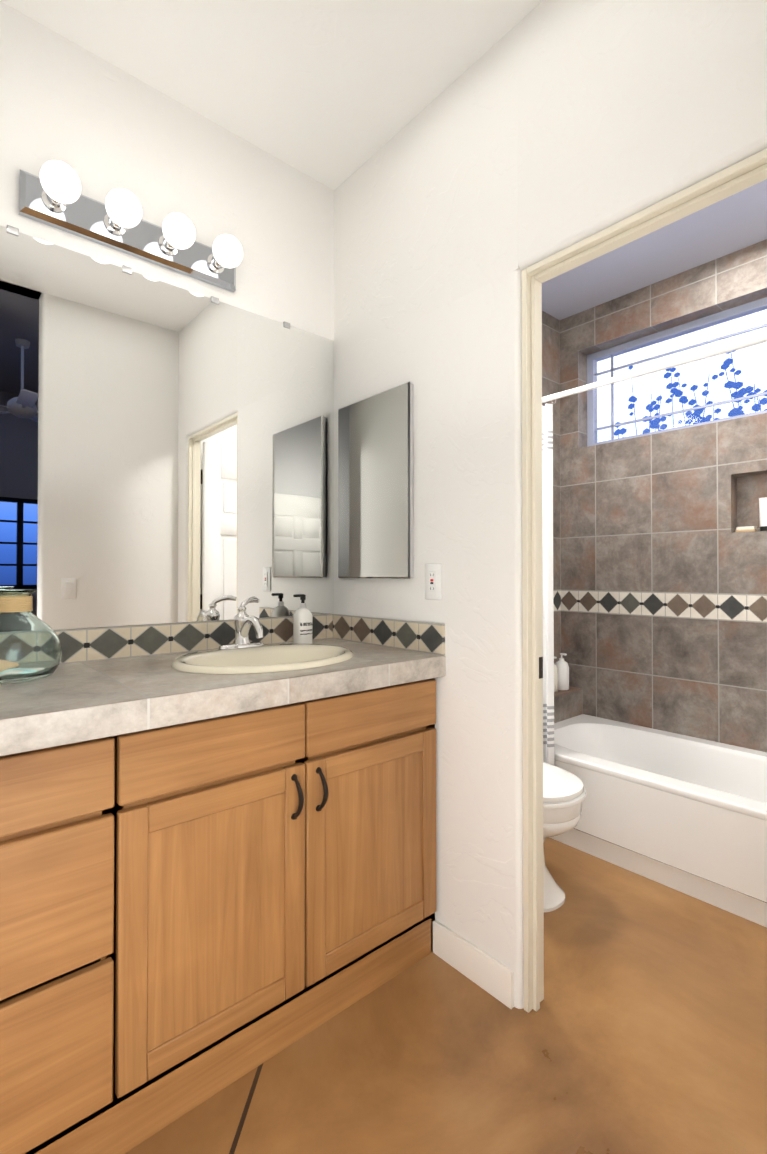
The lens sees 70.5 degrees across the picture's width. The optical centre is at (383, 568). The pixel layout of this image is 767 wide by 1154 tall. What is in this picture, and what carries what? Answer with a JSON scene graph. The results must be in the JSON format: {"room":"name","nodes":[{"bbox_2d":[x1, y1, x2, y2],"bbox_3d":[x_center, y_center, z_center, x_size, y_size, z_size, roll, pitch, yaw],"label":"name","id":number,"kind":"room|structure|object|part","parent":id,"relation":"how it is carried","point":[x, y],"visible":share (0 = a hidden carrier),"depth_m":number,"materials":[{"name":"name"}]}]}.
{"room":"bathroom","nodes":[
{"label":"bathroom","id":0,"kind":"room"},
{"bbox_2d":[0,1,333,629],"bbox_3d":[-0.136,-0.261,2.293,3.480,2.970,0.110,1,-1,-41],"label":"wall","id":1,"kind":"structure","parent":0,"point":[102,128],"depth_m":1.73,"materials":[{"name":"paint"}]},
{"bbox_2d":[18,160,242,292],"bbox_3d":[-0.703,-1.021,1.621,0.626,0.115,0.172,1,-1,-41],"label":"sconce","id":2,"kind":"object","parent":1,"relation":"attached to","point":[52,196],"visible":1,"depth_m":1.59,"materials":[{"name":"grey mirror"}]},
{"bbox_2d":[0,226,333,629],"bbox_3d":[-0.763,-0.370,1.673,1.493,1.087,0.005,1,-1,-41],"label":"vanity mirror","id":3,"kind":"object","parent":1,"relation":"attached to","point":[166,452],"visible":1,"depth_m":1.70,"materials":[{"name":"silver glass"}]},
{"bbox_2d":[6,225,18,235],"bbox_3d":[-1.003,-0.913,1.468,0.028,0.020,0.009,1,-1,-41],"label":"mirror clip","id":4,"kind":"object","parent":3,"relation":"attached to","point":[15,231],"depth_m":1.46,"materials":[{"name":"white"}]},
{"bbox_2d":[122,265,131,274],"bbox_3d":[-0.784,-0.911,1.658,0.028,0.020,0.009,1,-1,-41],"label":"mirror clip","id":5,"kind":"object","parent":3,"relation":"attached to","point":[125,269],"depth_m":1.65,"materials":[{"name":"white"}]},
{"bbox_2d":[211,296,218,303],"bbox_3d":[-0.572,-0.909,1.841,0.028,0.020,0.009,1,-1,-41],"label":"mirror clip","id":6,"kind":"object","parent":3,"relation":"attached to","point":[215,300],"depth_m":1.84,"materials":[{"name":"white"}]},
{"bbox_2d":[283,321,289,328],"bbox_3d":[-0.361,-0.907,2.024,0.028,0.020,0.009,1,-1,-41],"label":"mirror clip","id":7,"kind":"object","parent":3,"relation":"attached to","point":[286,324],"depth_m":2.02,"materials":[{"name":"white"}]},
{"bbox_2d":[0,0,766,319],"bbox_3d":[0.457,-1.629,1.624,3.480,0.250,1.920,1,-1,-41],"label":"ceiling","id":8,"kind":"structure","parent":0,"point":[333,94],"depth_m":1.66,"materials":[{"name":"paint"}]},
{"bbox_2d":[125,837,766,1153],"bbox_3d":[2.111,1.242,0.248,7.400,0.080,6.500,1,-1,-41],"label":"floor","id":9,"kind":"structure","parent":0,"point":[642,1029],"depth_m":1.35,"materials":[{"name":"concrete"}]},
{"bbox_2d":[0,632,445,1153],"bbox_3d":[-0.562,0.742,1.430,1.496,0.944,0.616,1,-1,-41],"label":"bathroom vanity","id":10,"kind":"object","parent":9,"relation":"on","point":[217,856],"depth_m":1.22,"materials":[{"name":"brown wood"}]},
{"bbox_2d":[0,638,445,755],"bbox_3d":[-0.566,0.302,1.440,1.496,0.066,0.603,1,-1,-41],"label":"countertop","id":11,"kind":"structure","parent":10,"relation":"on","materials":[{"name":"stone"}]},
{"bbox_2d":[0,589,61,683],"bbox_3d":[-0.884,0.159,1.296,0.200,0.215,0.200,1,-1,-41],"label":"glass jar","id":12,"kind":"object","parent":11,"relation":"on","point":[30,647],"visible":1,"depth_m":1.26,"materials":[{"name":"clear glass"}]},
{"bbox_2d":[218,596,263,648],"bbox_3d":[-0.432,0.175,1.736,0.156,0.162,0.173,1,-1,-41],"label":"faucet","id":13,"kind":"object","parent":11,"relation":"on","point":[243,622],"depth_m":1.75,"materials":[{"name":"silver metal"}]},
{"bbox_2d":[171,643,353,673],"bbox_3d":[-0.350,0.333,1.625,0.550,0.158,0.450,1,-1,-41],"label":"sink","id":14,"kind":"object","parent":11,"relation":"in","point":[234,658],"depth_m":1.65,"materials":[{"name":"beige ceramic"}]},
{"bbox_2d":[293,594,312,643],"bbox_3d":[-0.295,0.184,1.965,0.069,0.180,0.062,1,-1,-41],"label":"soap bottle","id":15,"kind":"object","parent":11,"relation":"on","point":[302,624],"visible":0.92,"depth_m":1.95,"materials":[{"name":"white plastic"}]},
{"bbox_2d":[543,762,585,911],"bbox_3d":[0.440,0.836,2.181,0.456,0.772,0.748,1,-1,-41],"label":"toilet","id":16,"kind":"object","parent":9,"relation":"on","point":[564,794],"visible":0.15,"depth_m":1.92,"materials":[{"name":"white ceramic"}]},
{"bbox_3d":[0.504,0.684,2.109,0.384,0.288,0.552,1,-1,-41],"label":"seat","id":17,"kind":"part","parent":16,"relation":"part of","materials":[{"name":"white ceramic"}]},
{"bbox_2d":[549,714,766,926],"bbox_3d":[1.374,1.026,2.291,0.737,0.395,1.546,1,-1,-41],"label":"bathtub","id":18,"kind":"object","parent":9,"relation":"on","point":[685,814],"visible":0.79,"depth_m":2.17,"materials":[{"name":"white ceramic"}]},
{"bbox_2d":[334,0,766,1008],"bbox_3d":[0.427,-0.155,1.510,0.088,2.740,1.810,1,-1,-41],"label":"wall","id":19,"kind":"structure","parent":0,"point":[542,130],"depth_m":1.58,"materials":[{"name":"paint"}]},
{"bbox_2d":[54,614,444,663],"bbox_3d":[-0.568,0.221,1.442,1.496,0.096,0.599,1,-1,-41],"label":"backsplash","id":20,"kind":"structure","parent":19,"relation":"attached to","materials":[{"name":"multicoloured tile"}]},
{"bbox_2d":[338,381,412,578],"bbox_3d":[-0.038,-0.293,1.960,0.024,0.658,0.402,1,-1,-41],"label":"medicine cabinet mirror","id":21,"kind":"object","parent":19,"relation":"attached to","point":[375,486],"visible":0.94,"depth_m":1.92,"materials":[{"name":"silver metal"}]},
{"bbox_2d":[425,563,441,599],"bbox_3d":[0.158,0.043,1.743,0.008,0.116,0.072,1,-1,-41],"label":"outlet","id":22,"kind":"object","parent":19,"relation":"attached to","point":[433,581],"visible":1,"depth_m":1.74,"materials":[{"name":"white plastic"}]},
{"bbox_2d":[433,920,513,1008],"bbox_3d":[0.267,1.160,1.060,0.726,0.100,1.142,1,-1,-41],"label":"baseboard","id":23,"kind":"structure","parent":19,"relation":"attached to","point":[492,976],"depth_m":1.59,"materials":[{"name":"white paint"}]},
{"bbox_2d":[521,148,766,1012],"bbox_3d":[0.639,0.189,1.268,0.076,2.048,0.690,1,-1,-41],"label":"door frame","id":24,"kind":"structure","parent":19,"relation":"attached to","point":[748,172],"depth_m":1.50,"materials":[{"name":"beige paint"}]},
{"bbox_2d":[560,239,766,751],"bbox_3d":[1.688,-0.132,2.675,0.220,2.720,1.700,1,-1,-41],"label":"wall","id":25,"kind":"structure","parent":0,"point":[669,512],"depth_m":2.78,"materials":[{"name":"tile"}]},
{"bbox_2d":[542,311,582,722],"bbox_3d":[0.814,-0.130,2.943,0.750,2.720,0.150,1,-1,-41],"label":"wall tile","id":26,"kind":"structure","parent":25,"relation":"attached to","point":[568,704],"depth_m":3.19,"materials":[{"name":"tile"}]},
{"bbox_2d":[554,656,557,691],"bbox_3d":[0.947,0.593,3.057,0.072,0.195,0.072,1,-1,-41],"label":"shampoo bottle","id":27,"kind":"object","parent":26,"relation":"on","point":[555,678],"visible":0.38,"depth_m":3.03,"materials":[{"name":"beige plastic"}]},
{"bbox_2d":[555,653,568,689],"bbox_3d":[1.022,0.589,3.108,0.080,0.205,0.080,1,-1,-41],"label":"shampoo bottle","id":28,"kind":"object","parent":26,"relation":"on","point":[561,664],"visible":0.88,"depth_m":3.08,"materials":[{"name":"white plastic"}]},
{"bbox_2d":[553,590,766,622],"bbox_3d":[1.326,0.182,2.350,0.750,0.125,1.688,1,-1,-41],"label":"trim","id":29,"kind":"structure","parent":25,"relation":"attached to","point":[741,607],"depth_m":2.77,"materials":[{"name":"multicoloured tile"}]},
{"bbox_2d":[587,297,766,446],"bbox_3d":[1.709,-0.987,2.683,0.050,0.570,1.470,1,-1,-41],"label":"window","id":30,"kind":"structure","parent":25,"relation":"in","point":[725,386],"depth_m":2.84,"materials":[{"name":"glass"}]},
{"bbox_2d":[735,526,756,531],"bbox_3d":[1.708,-0.183,2.554,0.040,0.026,0.080,1,-1,-41],"label":"soap bar","id":31,"kind":"object","parent":25,"relation":"on","point":[747,529],"visible":0.85,"depth_m":2.54,"materials":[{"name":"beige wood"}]},
{"bbox_2d":[759,497,766,530],"bbox_3d":[1.757,-0.248,2.498,0.042,0.155,0.048,1,-1,-41],"label":"tube","id":32,"kind":"object","parent":25,"relation":"on","point":[763,512],"visible":0.96,"depth_m":2.49,"materials":[{"name":"white plastic"}]},
{"bbox_3d":[1.691,-0.460,1.483,1.782,3.350,0.110,1,-1,-41],"label":"wall","id":33,"kind":"structure","parent":0,"visible":0},
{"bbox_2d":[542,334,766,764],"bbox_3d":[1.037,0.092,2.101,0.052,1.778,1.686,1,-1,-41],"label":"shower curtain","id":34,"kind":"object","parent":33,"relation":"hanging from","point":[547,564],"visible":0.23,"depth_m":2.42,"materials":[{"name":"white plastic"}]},
{"bbox_3d":[1.037,-0.768,2.110,0.052,0.056,1.686,1,-1,-41],"label":"rod","id":35,"kind":"part","parent":34,"relation":"part of","materials":[{"name":"white plastic"}]}
]}

